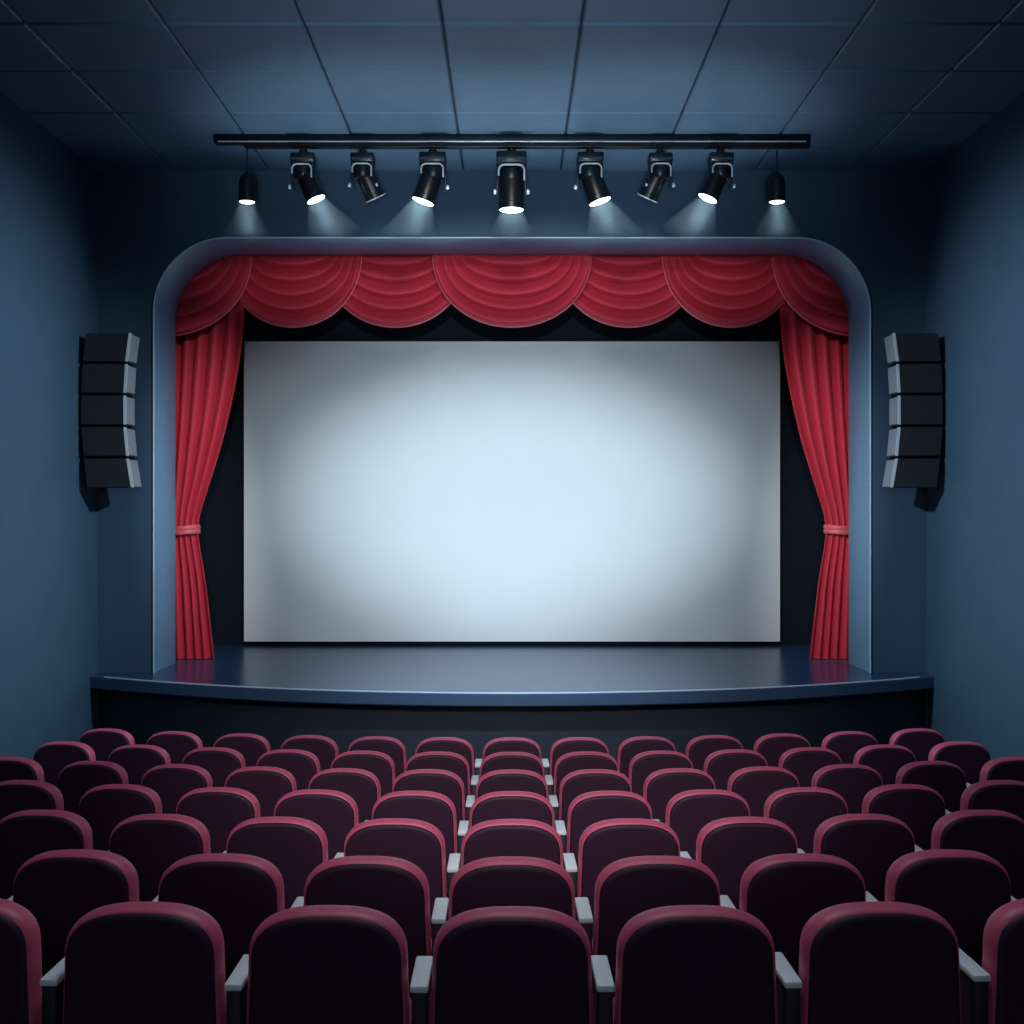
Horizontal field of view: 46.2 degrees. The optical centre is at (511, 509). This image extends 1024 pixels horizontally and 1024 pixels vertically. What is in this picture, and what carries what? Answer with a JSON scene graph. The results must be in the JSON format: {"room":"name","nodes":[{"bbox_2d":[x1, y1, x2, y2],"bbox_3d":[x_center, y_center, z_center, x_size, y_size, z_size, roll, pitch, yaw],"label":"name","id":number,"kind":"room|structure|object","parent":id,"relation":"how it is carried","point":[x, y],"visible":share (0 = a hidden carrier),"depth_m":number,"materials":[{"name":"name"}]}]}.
{"room":"auditorium","nodes":[
{"label":"auditorium","id":0,"kind":"room"},
{"bbox_2d":[0,92,97,759],"bbox_3d":[-4.640,-0.320,5.200,0.150,6.820,16.400,0,0,0],"label":"wall","id":1,"kind":"structure","parent":0,"point":[48,192],"depth_m":11.72,"materials":[{"name":"blue paint"}]},
{"bbox_2d":[81,333,141,487],"bbox_3d":[-4.269,-1.048,12.755,0.586,1.622,0.321,0,0,0],"label":"speaker","id":2,"kind":"object","parent":1,"relation":"attached to","point":[108,372],"visible":1,"depth_m":12.60},
{"bbox_2d":[126,366,135,393],"bbox_3d":[-4.055,-1.382,12.755,0.032,0.282,0.301,0,0,0],"label":"grille","id":3,"kind":"object","parent":2,"relation":"attached to","point":[130,370],"depth_m":12.74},
{"bbox_2d":[127,429,136,455],"bbox_3d":[-4.050,-0.719,12.755,0.041,0.282,0.301,0,0,0],"label":"grille","id":4,"kind":"object","parent":2,"relation":"attached to","point":[131,439],"depth_m":12.74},
{"bbox_2d":[128,335,139,363],"bbox_3d":[-4.027,-1.710,12.755,0.051,0.279,0.301,0,0,0],"label":"grille","id":5,"kind":"object","parent":2,"relation":"attached to","point":[133,341],"depth_m":12.73,"materials":[{"name":"metal"}]},
{"bbox_2d":[129,460,141,486],"bbox_3d":[-4.011,-0.388,12.755,0.061,0.284,0.301,0,0,0],"label":"grille","id":6,"kind":"object","parent":2,"relation":"attached to","point":[134,475],"depth_m":12.72,"materials":[{"name":"metal"}]},
{"bbox_2d":[0,0,1023,170],"bbox_3d":[0.000,-3.805,5.510,9.430,0.150,17.020,0,0,0],"label":"ceiling","id":7,"kind":"structure","parent":0,"point":[125,85],"depth_m":10.35,"materials":[{"name":"blue tile"}]},
{"bbox_2d":[213,134,810,148],"bbox_3d":[0.000,-3.668,11.958,5.930,0.123,0.124,0,0,0],"label":"track","id":8,"kind":"object","parent":7,"relation":"attached to","point":[250,141],"visible":1,"depth_m":11.90,"materials":[{"name":"black metal"}]},
{"bbox_2d":[238,148,256,204],"bbox_3d":[-2.641,-3.332,11.960,0.173,0.549,0.173,0,0,-32],"label":"pendant lamp","id":9,"kind":"object","parent":8,"relation":"hanging from","point":[246,181],"visible":1,"depth_m":11.90,"materials":[{"name":"black metal"}]},
{"bbox_2d":[288,147,324,203],"bbox_3d":[-2.046,-3.330,11.950,0.365,0.554,0.216,0,0,0],"label":"track spotlight","id":10,"kind":"object","parent":8,"relation":"hanging from","point":[302,162],"visible":1,"depth_m":11.88,"materials":[{"name":"black metal"}]},
{"bbox_2d":[348,147,385,202],"bbox_3d":[-1.449,-3.341,12.001,0.367,0.532,0.310,0,0,0],"label":"track spotlight","id":11,"kind":"object","parent":8,"relation":"hanging from","point":[362,161],"visible":1,"depth_m":11.91,"materials":[{"name":"black metal"}]},
{"bbox_2d":[412,147,448,205],"bbox_3d":[-0.812,-3.321,11.949,0.373,0.571,0.256,0,0,0],"label":"track spotlight","id":12,"kind":"object","parent":8,"relation":"hanging from","point":[433,163],"visible":1,"depth_m":11.86,"materials":[{"name":"black metal"}]},
{"bbox_2d":[493,147,529,212],"bbox_3d":[-0.005,-3.290,11.947,0.360,0.633,0.308,0,0,0],"label":"track spotlight","id":13,"kind":"object","parent":8,"relation":"hanging from","point":[511,164],"visible":1,"depth_m":11.85,"materials":[{"name":"black metal"}]},
{"bbox_2d":[574,147,610,205],"bbox_3d":[0.803,-3.321,11.949,0.371,0.571,0.256,0,0,0],"label":"track spotlight","id":14,"kind":"object","parent":8,"relation":"hanging from","point":[589,163],"visible":1,"depth_m":11.86,"materials":[{"name":"black metal"}]},
{"bbox_2d":[637,147,674,202],"bbox_3d":[1.439,-3.341,12.001,0.368,0.532,0.310,0,0,0],"label":"track spotlight","id":15,"kind":"object","parent":8,"relation":"hanging from","point":[659,161],"visible":1,"depth_m":11.91,"materials":[{"name":"black metal"}]},
{"bbox_2d":[698,147,735,203],"bbox_3d":[2.043,-3.334,11.951,0.370,0.545,0.222,0,0,0],"label":"track spotlight","id":16,"kind":"object","parent":8,"relation":"hanging from","point":[720,162],"visible":1,"depth_m":11.87,"materials":[{"name":"black metal"}]},
{"bbox_2d":[767,148,785,204],"bbox_3d":[2.641,-3.332,11.960,0.173,0.549,0.173,0,0,32],"label":"pendant lamp","id":17,"kind":"object","parent":8,"relation":"hanging from","point":[777,181],"visible":1,"depth_m":11.90,"materials":[{"name":"black metal"}]},
{"bbox_2d":[97,169,926,672],"bbox_3d":[0.000,-0.980,13.605,10.830,5.541,0.810,0,0,0],"label":"wall","id":18,"kind":"structure","parent":0,"point":[878,219],"depth_m":13.20,"materials":[{"name":"blue paint"}]},
{"bbox_2d":[175,254,848,335],"bbox_3d":[0.000,-2.578,14.215,10.243,1.084,0.510,0,0,0],"label":"valance","id":19,"kind":"object","parent":18,"relation":"attached to","point":[281,290],"visible":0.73,"depth_m":14.18,"materials":[{"name":"red fabric"}]},
{"bbox_2d":[153,237,870,672],"bbox_3d":[0.000,-0.605,13.186,7.895,4.792,0.016,0,0,0],"label":"trim","id":20,"kind":"structure","parent":18,"relation":"attached to","point":[181,253],"depth_m":13.18,"materials":[{"name":"paint"}]},
{"bbox_2d":[152,236,871,672],"bbox_3d":[0.000,-0.613,13.604,7.925,4.808,0.832,0,0,0],"label":"proscenium arch","id":21,"kind":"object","parent":18,"relation":"attached to","point":[183,269],"depth_m":13.54,"materials":[{"name":"paint"}]},
{"bbox_2d":[198,304,825,643],"bbox_3d":[0.000,-0.819,16.050,10.770,5.423,0.100,0,0,0],"label":"wall","id":22,"kind":"structure","parent":0,"point":[221,520],"depth_m":16.00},
{"bbox_2d":[244,342,779,641],"bbox_3d":[0.000,-0.244,15.910,7.066,3.955,0.180,0,0,0],"label":"projection screen","id":23,"kind":"object","parent":22,"relation":"attached to","point":[394,491],"visible":1,"depth_m":15.82,"materials":[{"name":"fabric"}]},
{"bbox_2d":[926,92,1023,759],"bbox_3d":[4.640,-0.320,5.200,0.150,6.820,16.400,0,0,0],"label":"wall","id":24,"kind":"structure","parent":0,"point":[975,192],"depth_m":11.74,"materials":[{"name":"blue paint"}]},
{"bbox_2d":[882,333,942,487],"bbox_3d":[4.269,-1.048,12.755,0.586,1.622,0.321,0,0,0],"label":"speaker","id":25,"kind":"object","parent":24,"relation":"attached to","point":[915,372],"visible":1,"depth_m":12.60},
{"bbox_2d":[882,460,894,486],"bbox_3d":[4.011,-0.388,12.755,0.061,0.284,0.301,0,0,0],"label":"grille","id":26,"kind":"object","parent":25,"relation":"attached to","point":[889,475],"depth_m":12.72,"materials":[{"name":"metal"}]},
{"bbox_2d":[884,335,895,363],"bbox_3d":[4.027,-1.710,12.755,0.051,0.279,0.301,0,0,0],"label":"grille","id":27,"kind":"object","parent":25,"relation":"attached to","point":[890,341],"depth_m":12.73,"materials":[{"name":"metal"}]},
{"bbox_2d":[887,429,896,455],"bbox_3d":[4.050,-0.719,12.755,0.041,0.282,0.301,0,0,0],"label":"grille","id":28,"kind":"object","parent":25,"relation":"attached to","point":[892,439],"depth_m":12.74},
{"bbox_2d":[888,366,897,393],"bbox_3d":[4.055,-1.382,12.755,0.032,0.282,0.301,0,0,0],"label":"grille","id":29,"kind":"object","parent":25,"relation":"attached to","point":[893,370],"depth_m":12.74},
{"bbox_3d":[0.000,2.134,4.640,9.230,1.676,19.212,0,0,0],"label":"floor","id":30,"kind":"structure","parent":0,"visible":0},
{"bbox_2d":[0,898,41,1023],"bbox_3d":[-1.869,1.779,4.256,0.599,0.951,0.590,0,0,3],"label":"seat","id":31,"kind":"object","parent":30,"relation":"on","point":[20,935],"visible":0.76,"depth_m":3.96,"materials":[{"name":"fabric"}]},
{"bbox_2d":[0,757,43,781],"bbox_3d":[-3.796,2.337,9.263,0.599,0.951,0.590,0,0,5],"label":"seat","id":32,"kind":"object","parent":30,"relation":"on","point":[11,768],"visible":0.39,"depth_m":8.97,"materials":[{"name":"fabric"}]},
{"bbox_2d":[0,780,63,820],"bbox_3d":[-3.137,2.201,7.881,0.599,0.951,0.590,0,0,4],"label":"seat","id":33,"kind":"object","parent":30,"relation":"on","point":[15,795],"visible":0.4,"depth_m":7.59,"materials":[{"name":"fabric"}]},
{"bbox_2d":[0,810,92,899],"bbox_3d":[-2.491,2.059,6.550,0.599,0.951,0.590,0,0,3],"label":"seat","id":34,"kind":"object","parent":30,"relation":"on","point":[26,834],"visible":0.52,"depth_m":6.26,"materials":[{"name":"fabric"}]},
{"bbox_2d":[33,741,95,786],"bbox_3d":[-3.774,2.424,10.320,0.599,0.951,0.590,0,0,5],"label":"seat","id":35,"kind":"object","parent":30,"relation":"on","point":[52,757],"visible":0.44,"depth_m":10.04,"materials":[{"name":"fabric"}]},
{"bbox_2d":[7,849,138,976],"bbox_3d":[-1.859,1.912,5.286,0.599,0.951,0.590,0,0,3],"label":"seat","id":36,"kind":"object","parent":30,"relation":"on","point":[58,887],"visible":0.5,"depth_m":5.00,"materials":[{"name":"fabric"}]},
{"bbox_2d":[57,761,128,813],"bbox_3d":[-3.118,2.337,9.118,0.599,0.951,0.590,0,0,4],"label":"seat","id":37,"kind":"object","parent":30,"relation":"on","point":[75,779],"visible":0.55,"depth_m":8.84,"materials":[{"name":"fabric"}]},
{"bbox_2d":[79,728,134,761],"bbox_3d":[-3.758,2.497,11.319,0.599,0.951,0.590,0,0,5],"label":"seat","id":38,"kind":"object","parent":30,"relation":"on","point":[103,741],"visible":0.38,"depth_m":11.03,"materials":[{"name":"fabric"}]},
{"bbox_2d":[78,784,161,850],"bbox_3d":[-2.479,2.201,7.766,0.599,0.951,0.590,0,0,3],"label":"seat","id":39,"kind":"object","parent":30,"relation":"on","point":[103,807],"visible":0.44,"depth_m":7.48,"materials":[{"name":"fabric"}]},
{"bbox_2d":[40,901,225,1023],"bbox_3d":[-1.238,1.779,4.196,0.599,0.951,0.590,0,0,2],"label":"seat","id":40,"kind":"object","parent":30,"relation":"on","point":[149,962],"visible":0.94,"depth_m":3.91,"materials":[{"name":"fabric"}]},
{"bbox_2d":[108,744,170,784],"bbox_3d":[-3.106,2.424,10.178,0.599,0.951,0.590,0,0,4],"label":"seat","id":41,"kind":"object","parent":30,"relation":"on","point":[136,759],"visible":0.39,"depth_m":9.89,"materials":[{"name":"fabric"}]},
{"bbox_2d":[108,814,210,901],"bbox_3d":[-1.851,2.059,6.463,0.599,0.951,0.590,0,0,3],"label":"seat","id":42,"kind":"object","parent":30,"relation":"on","point":[152,843],"visible":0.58,"depth_m":6.17,"materials":[{"name":"fabric"}]},
{"bbox_2d":[146,731,202,763],"bbox_3d":[-3.097,2.497,11.178,0.599,0.951,0.590,0,0,4],"label":"seat","id":43,"kind":"object","parent":30,"relation":"on","point":[177,744],"visible":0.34,"depth_m":10.89,"materials":[{"name":"fabric"}]},
{"bbox_2d":[141,764,212,813],"bbox_3d":[-2.470,2.337,9.005,0.599,0.951,0.590,0,0,3],"label":"seat","id":44,"kind":"object","parent":30,"relation":"on","point":[171,782],"visible":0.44,"depth_m":8.72,"materials":[{"name":"fabric"}]},
{"bbox_2d":[182,747,245,786],"bbox_3d":[-2.464,2.424,10.066,0.599,0.951,0.590,0,0,3],"label":"seat","id":45,"kind":"object","parent":30,"relation":"on","point":[220,762],"visible":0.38,"depth_m":9.78,"materials":[{"name":"fabric"}]},
{"bbox_2d":[176,787,259,852],"bbox_3d":[-1.846,2.201,7.681,0.599,0.951,0.590,0,0,3],"label":"seat","id":46,"kind":"object","parent":30,"relation":"on","point":[220,809],"visible":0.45,"depth_m":7.39,"materials":[{"name":"fabric"}]},
{"bbox_2d":[152,853,284,980],"bbox_3d":[-1.235,1.912,5.227,0.599,0.951,0.590,0,0,2],"label":"seat","id":47,"kind":"object","parent":30,"relation":"on","point":[239,891],"visible":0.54,"depth_m":4.94,"materials":[{"name":"fabric"}]},
{"bbox_2d":[213,733,270,766],"bbox_3d":[-2.459,2.497,11.068,0.599,0.951,0.590,0,0,3],"label":"seat","id":48,"kind":"object","parent":30,"relation":"on","point":[252,747],"visible":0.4,"depth_m":10.78,"materials":[{"name":"fabric"}]},
{"bbox_2d":[225,766,296,816],"bbox_3d":[-1.842,2.337,8.921,0.599,0.951,0.590,0,0,3],"label":"seat","id":49,"kind":"object","parent":30,"relation":"on","point":[268,784],"visible":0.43,"depth_m":8.63,"materials":[{"name":"fabric"}]},
{"bbox_2d":[223,816,327,909],"bbox_3d":[-1.233,2.059,6.404,0.599,0.951,0.590,0,0,2],"label":"seat","id":50,"kind":"object","parent":30,"relation":"on","point":[296,846],"visible":0.41,"depth_m":6.11,"materials":[{"name":"fabric"}]},
{"bbox_2d":[256,749,319,789],"bbox_3d":[-1.840,2.424,9.983,0.599,0.951,0.590,0,0,3],"label":"seat","id":51,"kind":"object","parent":30,"relation":"on","point":[303,765],"visible":0.28,"depth_m":9.69,"materials":[{"name":"fabric"}]},
{"bbox_2d":[281,735,337,770],"bbox_3d":[-1.838,2.497,10.985,0.599,0.951,0.590,0,0,3],"label":"seat","id":52,"kind":"object","parent":30,"relation":"on","point":[325,749],"visible":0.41,"depth_m":10.69,"materials":[{"name":"fabric"}]},
{"bbox_2d":[274,789,358,859],"bbox_3d":[-1.232,2.201,7.623,0.599,0.951,0.590,0,0,2],"label":"seat","id":53,"kind":"object","parent":30,"relation":"on","point":[335,812],"visible":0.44,"depth_m":7.33,"materials":[{"name":"fabric"}]},
{"bbox_2d":[224,905,411,1023],"bbox_3d":[-0.629,1.779,4.161,0.599,0.951,0.590,0,0,1],"label":"seat","id":54,"kind":"object","parent":30,"relation":"on","point":[311,964],"visible":0.98,"depth_m":3.87,"materials":[{"name":"fabric"}]},
{"bbox_2d":[308,768,380,823],"bbox_3d":[-1.230,2.337,8.863,0.599,0.951,0.590,0,0,2],"label":"seat","id":55,"kind":"object","parent":30,"relation":"on","point":[363,786],"visible":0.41,"depth_m":8.57,"materials":[{"name":"fabric"}]},
{"bbox_2d":[291,856,431,999],"bbox_3d":[-0.629,1.912,5.192,0.599,0.951,0.590,0,0,1],"label":"seat","id":56,"kind":"object","parent":30,"relation":"on","point":[398,888],"visible":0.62,"depth_m":4.90,"materials":[{"name":"fabric"}]},
{"bbox_2d":[331,751,394,796],"bbox_3d":[-1.230,2.424,9.925,0.599,0.951,0.590,0,0,2],"label":"seat","id":57,"kind":"object","parent":30,"relation":"on","point":[380,764],"visible":0.33,"depth_m":9.63,"materials":[{"name":"fabric"}]},
{"bbox_2d":[348,736,405,778],"bbox_3d":[-1.229,2.497,10.928,0.599,0.951,0.590,0,0,2],"label":"seat","id":58,"kind":"object","parent":30,"relation":"on","point":[394,748],"visible":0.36,"depth_m":10.64,"materials":[{"name":"fabric"}]},
{"bbox_2d":[334,818,446,945],"bbox_3d":[-0.628,2.059,6.370,0.599,0.951,0.590,0,0,1],"label":"seat","id":59,"kind":"object","parent":30,"relation":"on","point":[420,843],"visible":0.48,"depth_m":6.08,"materials":[{"name":"fabric"}]},
{"bbox_2d":[365,791,456,896],"bbox_3d":[-0.628,2.201,7.589,0.599,0.951,0.590,0,0,1],"label":"seat","id":60,"kind":"object","parent":30,"relation":"on","point":[434,808],"visible":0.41,"depth_m":7.30,"materials":[{"name":"fabric"}]},
{"bbox_2d":[392,769,464,852],"bbox_3d":[-0.628,2.337,8.829,0.599,0.951,0.590,0,0,1],"label":"seat","id":61,"kind":"object","parent":30,"relation":"on","point":[449,784],"visible":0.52,"depth_m":8.54,"materials":[{"name":"fabric"}]},
{"bbox_2d":[405,751,469,820],"bbox_3d":[-0.628,2.424,9.891,0.599,0.951,0.590,0,0,1],"label":"seat","id":62,"kind":"object","parent":30,"relation":"on","point":[455,763],"visible":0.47,"depth_m":9.60,"materials":[{"name":"fabric"}]},
{"bbox_2d":[415,737,473,794],"bbox_3d":[-0.628,2.497,10.893,0.599,0.951,0.590,0,0,1],"label":"seat","id":63,"kind":"object","parent":30,"relation":"on","point":[460,746],"visible":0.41,"depth_m":10.61,"materials":[{"name":"fabric"}]},
{"bbox_2d":[410,906,592,1023],"bbox_3d":[-0.030,1.779,4.149,0.599,0.951,0.590,0,0,0],"label":"seat","id":64,"kind":"object","parent":30,"relation":"on","point":[495,964],"visible":1,"depth_m":3.86,"materials":[{"name":"fabric"}]},
{"bbox_2d":[431,856,574,946],"bbox_3d":[-0.030,1.912,5.181,0.599,0.951,0.590,0,0,0],"label":"seat","id":65,"kind":"object","parent":30,"relation":"on","point":[501,880],"visible":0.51,"depth_m":4.89,"materials":[{"name":"fabric"}]},
{"bbox_2d":[447,819,562,919],"bbox_3d":[-0.030,2.059,6.358,0.599,0.951,0.590,0,0,0],"label":"seat","id":66,"kind":"object","parent":30,"relation":"on","point":[496,837],"visible":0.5,"depth_m":6.07,"materials":[{"name":"fabric"}]},
{"bbox_2d":[458,791,554,867],"bbox_3d":[-0.030,2.201,7.577,0.599,0.951,0.590,0,0,0],"label":"seat","id":67,"kind":"object","parent":30,"relation":"on","point":[500,804],"visible":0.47,"depth_m":7.29,"materials":[{"name":"fabric"}]},
{"bbox_2d":[466,769,547,829],"bbox_3d":[-0.030,2.337,8.817,0.599,0.951,0.590,0,0,0],"label":"seat","id":68,"kind":"object","parent":30,"relation":"on","point":[506,779],"visible":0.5,"depth_m":8.53,"materials":[{"name":"fabric"}]},
{"bbox_2d":[471,752,543,799],"bbox_3d":[-0.030,2.424,9.879,0.599,0.951,0.590,0,0,0],"label":"seat","id":69,"kind":"object","parent":30,"relation":"on","point":[500,760],"visible":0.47,"depth_m":9.59,"materials":[{"name":"fabric"}]},
{"bbox_2d":[475,737,540,778],"bbox_3d":[-0.030,2.497,10.882,0.599,0.951,0.590,0,0,0],"label":"seat","id":70,"kind":"object","parent":30,"relation":"on","point":[505,744],"visible":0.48,"depth_m":10.59,"materials":[{"name":"fabric"}]},
{"bbox_2d":[90,644,933,774],"bbox_3d":[0.000,2.380,13.880,10.770,1.184,4.240,0,0,0],"label":"stage","id":71,"kind":"object","parent":30,"relation":"on","point":[411,694],"visible":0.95,"depth_m":12.56,"materials":[{"name":"paint"}]},
{"bbox_2d":[175,301,243,658],"bbox_3d":[-3.656,-0.768,14.485,1.006,5.110,0.299,0,0,0],"label":"stage curtain","id":72,"kind":"object","parent":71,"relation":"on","point":[207,360],"visible":0.7,"depth_m":14.40,"materials":[{"name":"red fabric"}]},
{"bbox_2d":[780,301,848,658],"bbox_3d":[3.656,-0.768,14.485,1.006,5.110,0.299,0,0,0],"label":"stage curtain","id":73,"kind":"object","parent":71,"relation":"on","point":[816,360],"visible":0.67,"depth_m":14.40,"materials":[{"name":"red fabric"}]},
{"bbox_2d":[542,737,608,794],"bbox_3d":[0.567,2.497,10.892,0.599,0.951,0.590,0,0,-1],"label":"seat","id":74,"kind":"object","parent":30,"relation":"on","point":[563,746],"visible":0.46,"depth_m":10.61,"materials":[{"name":"fabric"}]},
{"bbox_2d":[545,751,618,819],"bbox_3d":[0.567,2.424,9.890,0.599,0.951,0.590,0,0,-1],"label":"seat","id":75,"kind":"object","parent":30,"relation":"on","point":[568,763],"visible":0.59,"depth_m":9.60,"materials":[{"name":"fabric"}]},
{"bbox_2d":[549,769,631,852],"bbox_3d":[0.567,2.337,8.828,0.599,0.951,0.590,0,0,-1],"label":"seat","id":76,"kind":"object","parent":30,"relation":"on","point":[574,784],"visible":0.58,"depth_m":8.54,"materials":[{"name":"fabric"}]},
{"bbox_2d":[555,791,651,896],"bbox_3d":[0.567,2.201,7.588,0.599,0.951,0.590,0,0,-1],"label":"seat","id":77,"kind":"object","parent":30,"relation":"on","point":[589,808],"visible":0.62,"depth_m":7.30,"materials":[{"name":"fabric"}]},
{"bbox_2d":[563,818,679,938],"bbox_3d":[0.567,2.059,6.369,0.599,0.951,0.590,0,0,-1],"label":"seat","id":78,"kind":"object","parent":30,"relation":"on","point":[603,843],"visible":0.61,"depth_m":6.08,"materials":[{"name":"fabric"}]},
{"bbox_2d":[618,736,675,778],"bbox_3d":[1.168,2.497,10.926,0.599,0.951,0.590,0,0,-2],"label":"seat","id":79,"kind":"object","parent":30,"relation":"on","point":[629,748],"visible":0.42,"depth_m":10.64,"materials":[{"name":"fabric"}]},
{"bbox_2d":[575,856,720,997],"bbox_3d":[0.568,1.912,5.191,0.599,0.951,0.590,0,0,-1],"label":"seat","id":80,"kind":"object","parent":30,"relation":"on","point":[625,888],"visible":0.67,"depth_m":4.90,"materials":[{"name":"fabric"}]},
{"bbox_2d":[624,751,692,796],"bbox_3d":[1.169,2.424,9.924,0.599,0.951,0.590,0,0,-2],"label":"seat","id":81,"kind":"object","parent":30,"relation":"on","point":[643,764],"visible":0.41,"depth_m":9.63,"materials":[{"name":"fabric"}]},
{"bbox_2d":[643,768,715,823],"bbox_3d":[1.169,2.337,8.861,0.599,0.951,0.590,0,0,-2],"label":"seat","id":82,"kind":"object","parent":30,"relation":"on","point":[660,786],"visible":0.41,"depth_m":8.57,"materials":[{"name":"fabric"}]},
{"bbox_2d":[591,905,777,1023],"bbox_3d":[0.568,1.779,4.160,0.599,0.951,0.590,0,0,-1],"label":"seat","id":83,"kind":"object","parent":30,"relation":"on","point":[676,964],"visible":0.98,"depth_m":3.87,"materials":[{"name":"fabric"}]},
{"bbox_2d":[652,789,749,859],"bbox_3d":[1.171,2.201,7.621,0.599,0.951,0.590,0,0,-2],"label":"seat","id":84,"kind":"object","parent":30,"relation":"on","point":[687,812],"visible":0.31,"depth_m":7.33,"materials":[{"name":"fabric"}]},
{"bbox_2d":[686,735,742,770],"bbox_3d":[1.777,2.497,10.982,0.599,0.951,0.590,0,0,-3],"label":"seat","id":85,"kind":"object","parent":30,"relation":"on","point":[698,749],"visible":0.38,"depth_m":10.69,"materials":[{"name":"fabric"}]},
{"bbox_2d":[704,749,767,789],"bbox_3d":[1.779,2.424,9.980,0.599,0.951,0.590,0,0,-3],"label":"seat","id":86,"kind":"object","parent":30,"relation":"on","point":[720,765],"visible":0.36,"depth_m":9.69,"materials":[{"name":"fabric"}]},
{"bbox_2d":[680,816,797,909],"bbox_3d":[1.172,2.059,6.403,0.599,0.951,0.590,0,0,-2],"label":"seat","id":87,"kind":"object","parent":30,"relation":"on","point":[727,846],"visible":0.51,"depth_m":6.11,"materials":[{"name":"fabric"}]},
{"bbox_2d":[727,766,798,816],"bbox_3d":[1.781,2.337,8.918,0.599,0.951,0.590,0,0,-3],"label":"seat","id":88,"kind":"object","parent":30,"relation":"on","point":[755,784],"visible":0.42,"depth_m":8.63,"materials":[{"name":"fabric"}]},
{"bbox_2d":[753,733,810,766],"bbox_3d":[2.398,2.497,11.064,0.599,0.951,0.590,0,0,-3],"label":"seat","id":89,"kind":"object","parent":30,"relation":"on","point":[771,747],"visible":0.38,"depth_m":10.78,"materials":[{"name":"fabric"}]},
{"bbox_2d":[720,853,865,976],"bbox_3d":[1.174,1.912,5.225,0.599,0.951,0.590,0,0,-2],"label":"seat","id":90,"kind":"object","parent":30,"relation":"on","point":[782,891],"visible":0.5,"depth_m":4.94,"materials":[{"name":"fabric"}]},
{"bbox_2d":[764,787,847,852],"bbox_3d":[1.785,2.201,7.679,0.599,0.951,0.590,0,0,-3],"label":"seat","id":91,"kind":"object","parent":30,"relation":"on","point":[802,809],"visible":0.39,"depth_m":7.39,"materials":[{"name":"fabric"}]},
{"bbox_2d":[778,747,841,786],"bbox_3d":[2.403,2.424,10.063,0.599,0.951,0.590,0,0,-3],"label":"seat","id":92,"kind":"object","parent":30,"relation":"on","point":[803,762],"visible":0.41,"depth_m":9.78,"materials":[{"name":"fabric"}]},
{"bbox_2d":[811,764,882,813],"bbox_3d":[2.409,2.337,9.001,0.599,0.951,0.590,0,0,-3],"label":"seat","id":93,"kind":"object","parent":30,"relation":"on","point":[852,782],"visible":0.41,"depth_m":8.72,"materials":[{"name":"fabric"}]},
{"bbox_2d":[821,731,877,763],"bbox_3d":[3.036,2.497,11.173,0.599,0.951,0.590,0,0,-4],"label":"seat","id":94,"kind":"object","parent":30,"relation":"on","point":[846,744],"visible":0.34,"depth_m":10.89,"materials":[{"name":"fabric"}]},
{"bbox_2d":[798,814,914,901],"bbox_3d":[1.790,2.059,6.461,0.599,0.951,0.590,0,0,-3],"label":"seat","id":95,"kind":"object","parent":30,"relation":"on","point":[871,843],"visible":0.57,"depth_m":6.17,"materials":[{"name":"fabric"}]},
{"bbox_2d":[775,901,960,1023],"bbox_3d":[1.177,1.779,4.194,0.599,0.951,0.590,0,0,-2],"label":"seat","id":96,"kind":"object","parent":30,"relation":"on","point":[874,962],"visible":0.94,"depth_m":3.91,"materials":[{"name":"fabric"}]},
{"bbox_2d":[853,744,915,784],"bbox_3d":[3.045,2.424,10.173,0.599,0.951,0.590,0,0,-4],"label":"seat","id":97,"kind":"object","parent":30,"relation":"on","point":[886,759],"visible":0.32,"depth_m":9.89,"materials":[{"name":"fabric"}]},
{"bbox_2d":[862,784,945,849],"bbox_3d":[2.418,2.201,7.763,0.599,0.951,0.590,0,0,-3],"label":"seat","id":98,"kind":"object","parent":30,"relation":"on","point":[919,807],"visible":0.41,"depth_m":7.48,"materials":[{"name":"fabric"}]},
{"bbox_2d":[889,728,944,761],"bbox_3d":[3.727,2.497,11.316,0.660,0.951,0.590,0,0,-5],"label":"seat","id":99,"kind":"object","parent":30,"relation":"on","point":[920,741],"visible":0.3,"depth_m":11.03,"materials":[{"name":"fabric"}]},
{"bbox_2d":[895,761,966,812],"bbox_3d":[3.057,2.337,9.113,0.599,0.951,0.590,0,0,-4],"label":"seat","id":100,"kind":"object","parent":30,"relation":"on","point":[948,779],"visible":0.35,"depth_m":8.84,"materials":[{"name":"fabric"}]},
{"bbox_2d":[866,849,1016,966],"bbox_3d":[1.828,1.912,5.285,0.660,0.951,0.590,0,0,-3],"label":"seat","id":101,"kind":"object","parent":30,"relation":"on","point":[963,887],"visible":0.48,"depth_m":5.00,"materials":[{"name":"fabric"}]},
{"bbox_2d":[928,741,990,784],"bbox_3d":[3.744,2.424,10.318,0.660,0.951,0.590,0,0,-5],"label":"seat","id":102,"kind":"object","parent":30,"relation":"on","point":[970,757],"visible":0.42,"depth_m":10.04,"materials":[{"name":"fabric"}]},
{"bbox_2d":[915,810,1023,899],"bbox_3d":[2.461,2.059,6.548,0.660,0.951,0.590,0,0,-3],"label":"seat","id":103,"kind":"object","parent":30,"relation":"on","point":[997,834],"visible":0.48,"depth_m":6.26,"materials":[{"name":"fabric"}]},
{"bbox_2d":[946,780,1023,820],"bbox_3d":[3.107,2.201,7.879,0.660,0.951,0.590,0,0,-4],"label":"seat","id":104,"kind":"object","parent":30,"relation":"on","point":[1002,795],"visible":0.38,"depth_m":7.59,"materials":[{"name":"fabric"}]},
{"bbox_2d":[959,898,1023,1023],"bbox_3d":[1.839,1.779,4.255,0.660,0.951,0.590,0,0,-3],"label":"seat","id":105,"kind":"object","parent":30,"relation":"on","point":[993,992],"visible":0.78,"depth_m":3.96,"materials":[{"name":"fabric"}]},
{"bbox_2d":[966,757,1023,786],"bbox_3d":[3.766,2.337,9.261,0.660,0.951,0.590,0,0,-5],"label":"seat","id":106,"kind":"object","parent":30,"relation":"on","point":[1002,768],"visible":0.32,"depth_m":8.97,"materials":[{"name":"fabric"}]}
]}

